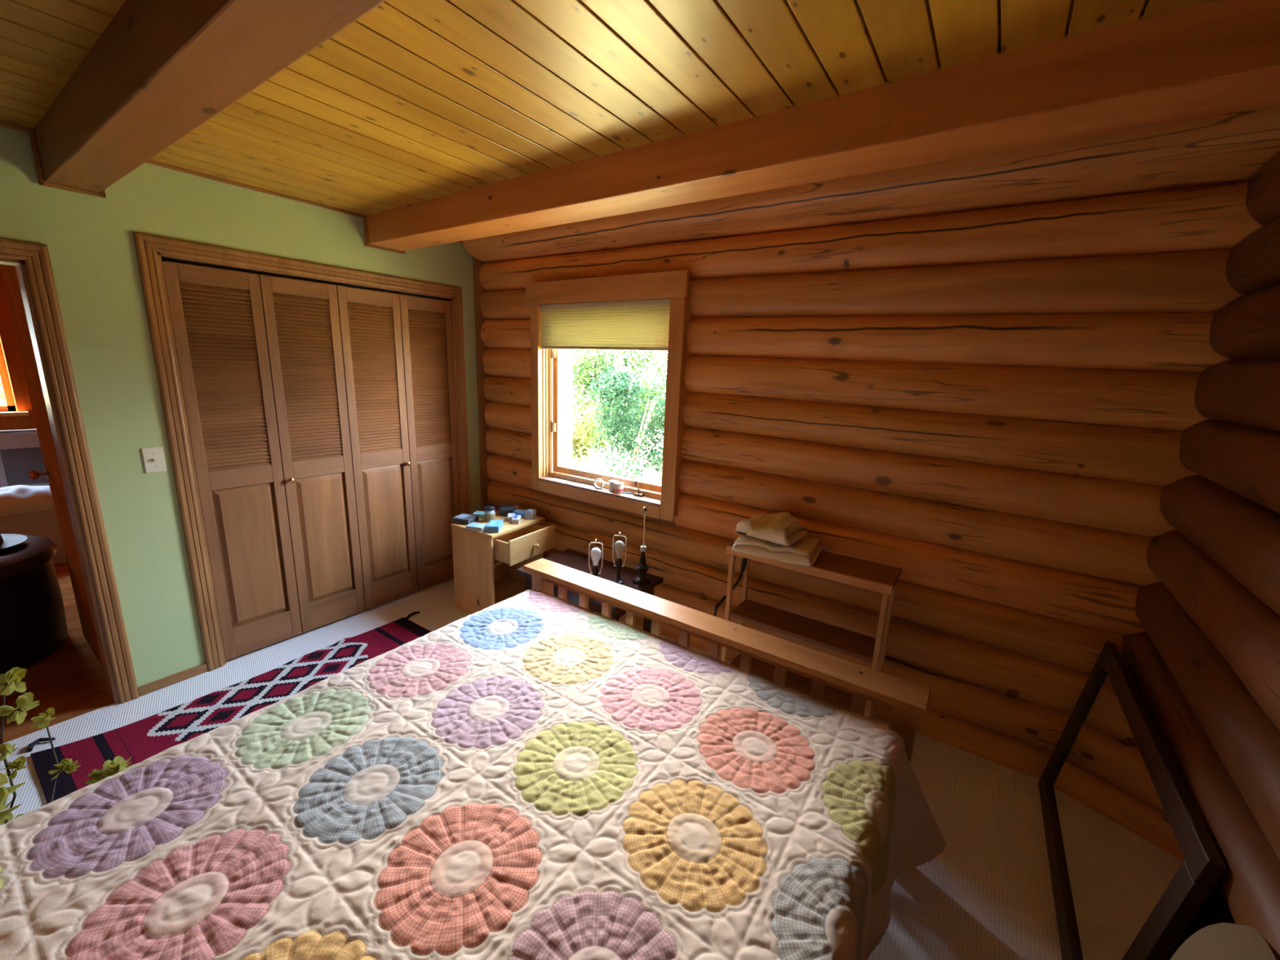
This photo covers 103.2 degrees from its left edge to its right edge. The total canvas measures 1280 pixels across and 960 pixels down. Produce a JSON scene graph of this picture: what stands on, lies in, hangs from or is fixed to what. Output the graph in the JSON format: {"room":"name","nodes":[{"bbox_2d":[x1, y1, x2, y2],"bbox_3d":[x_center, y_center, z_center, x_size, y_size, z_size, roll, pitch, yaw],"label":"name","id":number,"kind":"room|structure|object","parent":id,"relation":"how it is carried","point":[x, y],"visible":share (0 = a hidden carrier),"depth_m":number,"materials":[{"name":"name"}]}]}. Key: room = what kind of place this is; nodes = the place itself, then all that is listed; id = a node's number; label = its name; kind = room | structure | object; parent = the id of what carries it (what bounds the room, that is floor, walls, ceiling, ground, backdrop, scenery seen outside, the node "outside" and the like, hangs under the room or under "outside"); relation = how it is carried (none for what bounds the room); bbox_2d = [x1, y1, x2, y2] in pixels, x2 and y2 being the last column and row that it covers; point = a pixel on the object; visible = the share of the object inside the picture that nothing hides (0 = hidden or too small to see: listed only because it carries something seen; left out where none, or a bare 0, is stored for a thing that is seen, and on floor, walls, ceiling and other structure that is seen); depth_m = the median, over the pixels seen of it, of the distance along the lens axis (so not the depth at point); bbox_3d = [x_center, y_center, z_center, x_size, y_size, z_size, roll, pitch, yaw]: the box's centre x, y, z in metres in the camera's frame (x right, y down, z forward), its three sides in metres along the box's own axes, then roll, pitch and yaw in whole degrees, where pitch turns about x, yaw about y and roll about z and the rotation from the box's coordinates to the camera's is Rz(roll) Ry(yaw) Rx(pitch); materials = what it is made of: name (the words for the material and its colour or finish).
{"room":"bedroom","nodes":[
{"label":"bedroom","id":0,"kind":"room"},
{"bbox_2d":[0,267,36,431],"bbox_3d":[-5.392,-0.508,3.291,0.150,2.600,3.700,11,15,33],"label":"wall","id":1,"kind":"structure","parent":0,"point":[8,341],"depth_m":3.91,"materials":[{"name":"red wood"}]},
{"bbox_2d":[0,342,29,416],"bbox_3d":[-5.104,-0.892,3.566,0.200,0.910,0.895,11,15,33],"label":"window","id":2,"kind":"structure","parent":1,"relation":"in","point":[4,379],"depth_m":3.93,"materials":[{"name":"brown wood"}]},
{"bbox_2d":[161,259,282,277],"bbox_3d":[-4.129,-0.255,2.383,3.200,2.600,3.800,11,15,33],"label":"wall","id":3,"kind":"structure","parent":0,"point":[162,260],"depth_m":2.98,"materials":[{"name":"paint"}]},
{"bbox_2d":[160,256,449,299],"bbox_3d":[-1.733,-1.119,2.866,0.030,0.012,1.482,11,15,33],"label":"door track","id":4,"kind":"object","parent":3,"relation":"attached to","point":[163,258],"visible":0.71,"depth_m":2.68,"materials":[{"name":"black metal"}]},
{"bbox_2d":[0,126,486,687],"bbox_3d":[-2.109,-0.233,2.601,0.120,2.410,3.350,11,15,33],"label":"wall","id":5,"kind":"structure","parent":0,"point":[89,239],"depth_m":2.29,"materials":[{"name":"green paint"}]},
{"bbox_2d":[0,264,102,664],"bbox_3d":[-2.823,-0.017,2.442,0.780,1.990,0.102,11,15,33],"label":"door","id":6,"kind":"structure","parent":5,"relation":"in","point":[9,273],"depth_m":2.49,"materials":[{"name":"red wood"}]},
{"bbox_2d":[0,238,139,704],"bbox_3d":[-2.663,0.123,1.860,0.138,2.001,0.922,11,15,33],"label":"door frame","id":7,"kind":"structure","parent":5,"relation":"attached to","point":[32,262],"depth_m":2.13,"materials":[{"name":"brown wood"}]},
{"bbox_2d":[141,446,166,473],"bbox_3d":[-2.232,-0.092,2.331,0.018,0.116,0.072,11,15,33],"label":"light switch","id":8,"kind":"object","parent":5,"relation":"attached to","point":[153,458],"visible":1,"depth_m":2.33,"materials":[{"name":"beige plastic"}]},
{"bbox_2d":[137,662,207,696],"bbox_3d":[-2.648,1.083,2.049,0.012,0.048,1.424,11,15,33],"label":"baseboard","id":9,"kind":"structure","parent":5,"relation":"attached to","point":[154,686],"depth_m":2.51,"materials":[{"name":"brown wood"}]},
{"bbox_2d":[0,120,462,243],"bbox_3d":[-2.054,-1.377,2.241,0.012,0.016,3.200,11,15,33],"label":"trim","id":10,"kind":"structure","parent":5,"relation":"attached to","point":[3,124],"depth_m":2.40,"materials":[{"name":"brown wood"}]},
{"bbox_2d":[161,260,302,661],"bbox_3d":[-2.072,-0.038,2.631,0.030,1.992,0.366,11,15,33],"label":"door","id":11,"kind":"structure","parent":5,"relation":"in","point":[217,314],"depth_m":2.60,"materials":[{"name":"brown wood"}]},
{"bbox_2d":[132,231,470,671],"bbox_3d":[-1.782,-0.174,3.088,0.138,2.104,1.642,11,15,33],"label":"door frame","id":12,"kind":"structure","parent":5,"relation":"attached to","point":[149,249],"depth_m":2.49,"materials":[{"name":"brown wood"}]},
{"bbox_2d":[258,274,365,632],"bbox_3d":[-1.847,-0.095,2.921,0.062,1.992,0.366,11,15,33],"label":"door","id":13,"kind":"structure","parent":5,"relation":"in","point":[301,317],"depth_m":2.89,"materials":[{"name":"brown wood"}]},
{"bbox_2d":[336,285,417,609],"bbox_3d":[-1.636,-0.154,3.219,0.062,1.992,0.366,11,15,33],"label":"door","id":14,"kind":"structure","parent":5,"relation":"in","point":[371,329],"depth_m":3.20,"materials":[{"name":"brown wood"}]},
{"bbox_2d":[399,293,460,591],"bbox_3d":[-1.437,-0.216,3.526,0.030,1.992,0.366,11,15,33],"label":"door","id":15,"kind":"structure","parent":5,"relation":"in","point":[426,323],"depth_m":3.49,"materials":[{"name":"brown wood"}]},
{"bbox_2d":[472,256,492,511],"bbox_3d":[-1.168,-0.470,3.808,0.020,2.410,0.100,11,15,33],"label":"trim","id":16,"kind":"structure","parent":5,"relation":"attached to","point":[478,289],"depth_m":3.65,"materials":[{"name":"brown wood"}]},
{"bbox_2d":[162,259,439,299],"bbox_3d":[-2.005,-0.380,3.386,0.620,2.460,1.920,11,15,33],"label":"wall","id":17,"kind":"structure","parent":0,"point":[162,260],"depth_m":3.48,"materials":[{"name":"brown paint"}]},
{"bbox_2d":[0,562,1062,959],"bbox_3d":[-2.294,1.149,2.106,7.150,0.080,4.800,11,15,33],"label":"floor","id":18,"kind":"structure","parent":0,"point":[988,894],"depth_m":1.97,"materials":[{"name":"carpet"}]},
{"bbox_2d":[0,509,66,564],"bbox_3d":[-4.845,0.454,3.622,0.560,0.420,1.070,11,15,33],"label":"bed","id":19,"kind":"object","parent":18,"relation":"on","point":[44,524],"visible":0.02,"depth_m":3.73,"materials":[{"name":"brown"}]},
{"bbox_2d":[0,429,49,487],"bbox_3d":[-4.736,-0.104,3.901,0.100,0.554,0.480,13,17,40],"label":"picture frame","id":20,"kind":"object","parent":19,"relation":"on","point":[20,451],"visible":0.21,"depth_m":3.88,"materials":[{"name":"grey"}]},
{"bbox_2d":[0,484,54,516],"bbox_3d":[-4.545,0.129,3.724,0.280,0.186,0.480,11,15,33],"label":"pillow","id":21,"kind":"object","parent":19,"relation":"on","point":[15,500],"visible":0.68,"depth_m":3.67,"materials":[{"name":"white fabric"}]},
{"bbox_2d":[0,534,68,674],"bbox_3d":[-3.469,0.654,2.568,0.750,0.595,0.750,11,15,33],"label":"ottoman","id":22,"kind":"object","parent":18,"relation":"on","point":[33,624],"visible":0.87,"depth_m":2.60,"materials":[{"name":"black leather"}]},
{"bbox_2d":[0,533,26,550],"bbox_3d":[-3.388,0.285,2.586,0.372,0.112,0.316,6,13,17],"label":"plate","id":23,"kind":"object","parent":22,"relation":"on","point":[6,540],"visible":1,"depth_m":2.67,"materials":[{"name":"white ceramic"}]},
{"bbox_2d":[0,692,114,743],"bbox_3d":[-2.723,1.121,2.100,0.115,0.066,0.790,11,15,33],"label":"threshold","id":24,"kind":"object","parent":18,"relation":"on","point":[14,732],"visible":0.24,"depth_m":2.27,"materials":[{"name":"brown wood"}]},
{"bbox_2d":[0,666,134,824],"bbox_3d":[-1.657,0.900,1.363,0.246,0.780,0.420,11,15,33],"label":"plant","id":25,"kind":"object","parent":18,"relation":"on","point":[15,674],"visible":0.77,"depth_m":1.35,"materials":[{"name":"green plant"}]},
{"bbox_2d":[25,611,431,802],"bbox_3d":[-1.711,1.038,2.468,0.749,0.021,1.655,13,17,40],"label":"rug","id":26,"kind":"object","parent":18,"relation":"on","point":[144,739],"visible":0.45,"depth_m":2.32,"materials":[{"name":"red fabric"}]},
{"bbox_2d":[451,510,555,614],"bbox_3d":[-0.880,0.569,3.390,0.530,0.590,0.472,10,15,31],"label":"nightstand","id":27,"kind":"object","parent":18,"relation":"on","point":[486,564],"visible":0.9,"depth_m":3.26,"materials":[{"name":"brown wood"}]},
{"bbox_2d":[452,513,478,524],"bbox_3d":[-1.142,0.255,3.316,0.126,0.035,0.111,6,13,17],"label":"book","id":28,"kind":"object","parent":27,"relation":"on","point":[463,518],"visible":0.94,"depth_m":3.28,"materials":[{"name":"grey paper"}]},
{"bbox_2d":[466,522,487,531],"bbox_3d":[-1.025,0.294,3.191,0.111,0.023,0.076,6,13,15],"label":"box","id":29,"kind":"object","parent":27,"relation":"on","point":[473,526],"visible":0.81,"depth_m":3.17,"materials":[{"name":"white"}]},
{"bbox_2d":[472,511,495,519],"bbox_3d":[-1.054,0.236,3.424,0.130,0.031,0.075,3,13,5],"label":"pack","id":30,"kind":"object","parent":27,"relation":"on","point":[481,513],"visible":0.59,"depth_m":3.39,"materials":[{"name":"teal cardboard"}]},
{"bbox_2d":[484,505,494,522],"bbox_3d":[-0.992,0.223,3.340,0.068,0.098,0.068,11,15,33],"label":"jar","id":31,"kind":"object","parent":27,"relation":"on","point":[489,513],"visible":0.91,"depth_m":3.31,"materials":[{"name":"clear glass"}]},
{"bbox_2d":[486,520,502,533],"bbox_3d":[-0.913,0.290,3.185,0.076,0.041,0.136,1,13,-4],"label":"box","id":32,"kind":"object","parent":27,"relation":"on","point":[494,526],"visible":1,"depth_m":3.14,"materials":[{"name":"blue cardboard"}]},
{"bbox_2d":[498,504,515,516],"bbox_3d":[-0.917,0.210,3.499,0.114,0.058,0.114,11,15,33],"label":"tin","id":33,"kind":"object","parent":27,"relation":"on","point":[504,510],"visible":0.91,"depth_m":3.46,"materials":[{"name":"black metal"}]},
{"bbox_2d":[494,577,525,604],"bbox_3d":[-0.959,0.787,3.484,0.344,0.018,0.428,10,15,31],"label":"shelf","id":34,"kind":"object","parent":27,"relation":"attached to","point":[505,588],"depth_m":3.57,"materials":[{"name":"brown wood"}]},
{"bbox_2d":[507,513,515,521],"bbox_3d":[-0.860,0.249,3.388,0.046,0.035,0.086,0,13,-11],"label":"box","id":35,"kind":"object","parent":27,"relation":"on","point":[510,516],"visible":0.77,"depth_m":3.35,"materials":[{"name":"grey cardboard"}]},
{"bbox_2d":[511,515,521,524],"bbox_3d":[-0.814,0.261,3.345,0.047,0.035,0.089,1,13,-4],"label":"box","id":36,"kind":"object","parent":27,"relation":"on","point":[516,519],"visible":1,"depth_m":3.31,"materials":[{"name":"white cardboard"}]},
{"bbox_2d":[513,512,524,517],"bbox_3d":[-0.818,0.234,3.496,0.090,0.021,0.090,4,13,8],"label":"packet","id":37,"kind":"object","parent":27,"relation":"on","point":[523,514],"visible":0.3,"depth_m":3.45,"materials":[{"name":"blue"}]},
{"bbox_2d":[513,508,524,514],"bbox_3d":[-0.824,0.216,3.493,0.080,0.013,0.070,8,14,25],"label":"packet","id":38,"kind":"object","parent":37,"relation":"on","point":[519,511],"visible":0.78,"depth_m":3.47,"materials":[{"name":"blue"}]},
{"bbox_2d":[524,508,536,519],"bbox_3d":[-0.743,0.230,3.443,0.051,0.057,0.063,8,14,25],"label":"box","id":39,"kind":"object","parent":27,"relation":"on","point":[530,513],"visible":1,"depth_m":3.42,"materials":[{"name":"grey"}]},
{"bbox_2d":[515,548,663,633],"bbox_3d":[-0.300,0.758,2.968,0.730,0.450,0.450,11,15,33],"label":"side table","id":40,"kind":"object","parent":18,"relation":"on","point":[576,560],"visible":0.38,"depth_m":2.92,"materials":[{"name":"paint"}]},
{"bbox_2d":[588,539,603,576],"bbox_3d":[-0.241,0.444,2.758,0.063,0.257,0.063,13,17,41],"label":"table lamp","id":41,"kind":"object","parent":40,"relation":"on","point":[595,553],"visible":0.84,"depth_m":2.74,"materials":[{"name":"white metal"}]},
{"bbox_2d":[591,564,599,575],"bbox_3d":[-0.243,0.489,2.768,0.036,0.055,0.036,2,13,-3],"label":"socket","id":42,"kind":"object","parent":41,"relation":"attached to","point":[595,569],"depth_m":2.75,"materials":[{"name":"black metal"}]},
{"bbox_2d":[612,532,626,583],"bbox_3d":[-0.115,0.425,2.796,0.063,0.287,0.063,-7,16,-35],"label":"table lamp","id":43,"kind":"object","parent":40,"relation":"on","point":[619,546],"visible":1,"depth_m":2.78,"materials":[{"name":"white glass"}]},
{"bbox_2d":[615,557,622,568],"bbox_3d":[-0.116,0.456,2.802,0.036,0.055,0.035,4,13,8],"label":"socket","id":44,"kind":"object","parent":43,"relation":"attached to","point":[619,560],"depth_m":2.79,"materials":[{"name":"black metal"}]},
{"bbox_2d":[632,506,651,584],"bbox_3d":[0.019,0.355,2.798,0.106,0.432,0.106,6,13,17],"label":"table lamp","id":45,"kind":"object","parent":40,"relation":"on","point":[642,566],"visible":1,"depth_m":2.80,"materials":[{"name":"black metal"}]},
{"bbox_2d":[640,545,646,551],"bbox_3d":[0.018,0.380,2.804,0.036,0.026,0.036,6,13,17],"label":"socket","id":46,"kind":"object","parent":45,"relation":"attached to","point":[642,548],"depth_m":2.79,"materials":[{"name":"silver metal"}]},
{"bbox_2d":[523,558,930,764],"bbox_3d":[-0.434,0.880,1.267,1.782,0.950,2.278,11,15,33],"label":"footboard","id":47,"kind":"object","parent":18,"relation":"on","point":[907,700],"visible":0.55,"depth_m":1.91,"materials":[{"name":"brown wood"}]},
{"bbox_3d":[-0.460,0.989,1.246,1.600,0.315,2.040,11,15,33],"label":"mattress","id":48,"kind":"object","parent":47,"relation":"on","visible":0},
{"bbox_2d":[0,588,946,959],"bbox_3d":[-0.392,0.972,1.239,1.876,0.351,2.039,11,15,33],"label":"quilt","id":49,"kind":"object","parent":48,"relation":"on","point":[531,774],"visible":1,"depth_m":1.21,"materials":[{"name":"fabric"}]},
{"bbox_2d":[720,542,902,720],"bbox_3d":[0.781,0.742,2.446,0.736,0.791,0.254,11,15,33],"label":"stand","id":50,"kind":"object","parent":18,"relation":"on","point":[882,579],"visible":0.56,"depth_m":2.35,"materials":[{"name":"brown wood"}]},
{"bbox_2d":[714,557,746,616],"bbox_3d":[0.466,0.695,2.671,0.183,0.750,0.027,-4,14,-25],"label":"power cord","id":51,"kind":"object","parent":50,"relation":"hanging from","point":[743,566],"visible":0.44,"depth_m":2.63,"materials":[{"name":"black plastic"}]},
{"bbox_2d":[732,533,822,566],"bbox_3d":[0.658,0.302,2.410,0.373,0.071,0.293,9,14,28],"label":"towel","id":52,"kind":"object","parent":50,"relation":"on","point":[805,552],"visible":0.71,"depth_m":2.31,"materials":[{"name":"beige fabric"}]},
{"bbox_2d":[733,511,808,546],"bbox_3d":[0.619,0.216,2.409,0.295,0.096,0.246,13,17,40],"label":"towel","id":53,"kind":"object","parent":52,"relation":"on","point":[782,528],"visible":1,"depth_m":2.36,"materials":[{"name":"beige fabric"}]},
{"bbox_2d":[1038,640,1226,959],"bbox_3d":[1.413,1.017,1.557,0.117,0.687,1.060,10,15,32],"label":"mirror","id":54,"kind":"object","parent":18,"relation":"on","point":[1133,860],"visible":1,"depth_m":1.42,"materials":[{"name":"brown wood"}]},
{"bbox_2d":[1169,922,1279,959],"bbox_3d":[0.888,1.115,0.799,0.157,0.800,0.450,11,15,33],"label":"pillow","id":55,"kind":"object","parent":18,"relation":"on","point":[1223,940],"visible":1,"depth_m":0.82,"materials":[{"name":"beige fabric"}]},
{"bbox_2d":[0,0,1215,215],"bbox_3d":[-0.475,-1.180,1.254,4.350,0.150,3.550,11,15,33],"label":"ceiling","id":56,"kind":"structure","parent":0,"point":[411,101],"depth_m":1.40,"materials":[{"name":"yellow wood"}]},
{"bbox_2d":[27,0,386,198],"bbox_3d":[-0.705,-0.952,0.957,3.770,0.202,0.180,11,15,33],"label":"beam","id":57,"kind":"structure","parent":56,"relation":"attached to","point":[159,70],"depth_m":1.21,"materials":[{"name":"brown wood"}]},
{"bbox_2d":[363,0,1279,253],"bbox_3d":[0.022,-1.168,1.978,3.770,0.176,0.238,11,15,33],"label":"beam","id":58,"kind":"structure","parent":56,"relation":"attached to","point":[1217,57],"depth_m":1.38,"materials":[{"name":"brown wood"}]},
{"bbox_2d":[462,104,1279,779],"bbox_3d":[0.115,-0.222,2.901,4.700,2.620,0.230,11,15,33],"label":"wall","id":59,"kind":"structure","parent":0,"point":[975,378],"depth_m":2.13,"materials":[{"name":"brown wood"}]},
{"bbox_2d":[525,269,693,521],"bbox_3d":[-0.175,-0.531,3.193,1.187,1.354,0.332,11,15,33],"label":"window","id":60,"kind":"structure","parent":59,"relation":"in","point":[551,369],"depth_m":3.10,"materials":[{"name":"brown wood"}]},
{"bbox_2d":[551,478,565,481],"bbox_3d":[-0.545,0.001,3.407,0.104,0.003,0.044,10,15,31],"label":"paper strip","id":61,"kind":"object","parent":60,"relation":"on","point":[554,479],"visible":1,"depth_m":3.40,"materials":[{"name":"white paper"}]},
{"bbox_2d":[562,480,577,484],"bbox_3d":[-0.459,0.019,3.340,0.104,0.003,0.044,12,16,36],"label":"paper strip","id":62,"kind":"object","parent":60,"relation":"on","point":[566,482],"visible":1,"depth_m":3.33,"materials":[{"name":"white paper"}]},
{"bbox_2d":[577,484,592,487],"bbox_3d":[-0.356,0.037,3.280,0.104,0.003,0.044,11,16,35],"label":"paper strip","id":63,"kind":"object","parent":60,"relation":"on","point":[581,485],"visible":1,"depth_m":3.27,"materials":[{"name":"white paper"}]},
{"bbox_2d":[593,478,604,488],"bbox_3d":[-0.262,0.024,3.217,0.064,0.064,0.022,6,13,17],"label":"tape roll","id":64,"kind":"object","parent":60,"relation":"on","point":[598,479],"visible":1,"depth_m":3.21,"materials":[{"name":"white paper"}]},
{"bbox_2d":[540,298,670,351],"bbox_3d":[-0.232,-0.911,3.004,0.965,0.270,0.036,11,15,33],"label":"cellular shade","id":65,"kind":"object","parent":60,"relation":"attached to","point":[641,324],"visible":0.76,"depth_m":2.96,"materials":[{"name":"beige fabric"}]},
{"bbox_2d":[608,480,617,491],"bbox_3d":[-0.166,0.037,3.177,0.058,0.063,0.058,11,15,33],"label":"tub","id":66,"kind":"object","parent":60,"relation":"on","point":[611,483],"visible":0.74,"depth_m":3.15,"materials":[{"name":"white plastic"}]},
{"bbox_2d":[614,481,623,493],"bbox_3d":[-0.130,0.048,3.135,0.058,0.063,0.058,11,15,33],"label":"tub","id":67,"kind":"object","parent":60,"relation":"on","point":[619,486],"visible":1,"depth_m":3.11,"materials":[{"name":"white plastic"}]},
{"bbox_2d":[1121,151,1279,959],"bbox_3d":[1.035,0.371,0.429,0.283,2.620,3.450,11,15,33],"label":"wall","id":68,"kind":"structure","parent":0,"point":[1205,665],"depth_m":1.30,"materials":[{"name":"brown wood"}]},
{"label":"outside","id":69,"kind":"structure","parent":0,"visible":0},
{"bbox_2d":[0,380,666,484],"bbox_3d":[4.424,-0.227,12.220,80.000,0.450,100.000,11,15,33],"label":"ground","id":70,"kind":"structure","parent":69,"point":[653,477],"depth_m":10.98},
{"bbox_2d":[0,382,5,401],"bbox_3d":[-7.146,-0.989,4.852,2.882,3.504,2.866,11,15,33],"label":"shrub","id":71,"kind":"object","parent":70,"relation":"on","point":[2,395],"visible":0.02,"depth_m":5.19,"materials":[{"name":"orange plant"}]},
{"bbox_2d":[572,396,616,466],"bbox_3d":[-1.353,-1.109,11.139,1.772,1.345,2.012,12,16,37],"label":"shrub","id":72,"kind":"object","parent":70,"relation":"on","point":[583,432],"visible":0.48,"depth_m":10.93,"materials":[{"name":"green plant"}]},
{"bbox_2d":[573,349,666,434],"bbox_3d":[-0.954,-3.060,15.572,3.855,3.280,4.041,5,13,14],"label":"tree","id":73,"kind":"object","parent":70,"relation":"on","point":[586,366],"visible":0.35,"depth_m":14.94,"materials":[{"name":"green plant"}]},
{"bbox_2d":[586,364,666,481],"bbox_3d":[0.005,-1.022,9.226,1.888,2.108,2.112,2,13,-1],"label":"tree","id":74,"kind":"object","parent":70,"relation":"on","point":[616,405],"visible":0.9,"depth_m":8.93,"materials":[{"name":"green plant"}]},
{"bbox_2d":[625,351,667,444],"bbox_3d":[0.950,-2.106,12.680,3.059,2.774,3.578,7,13,19],"label":"shrub","id":75,"kind":"object","parent":70,"relation":"on","point":[659,370],"visible":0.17,"depth_m":12.51,"materials":[{"name":"green plant"}]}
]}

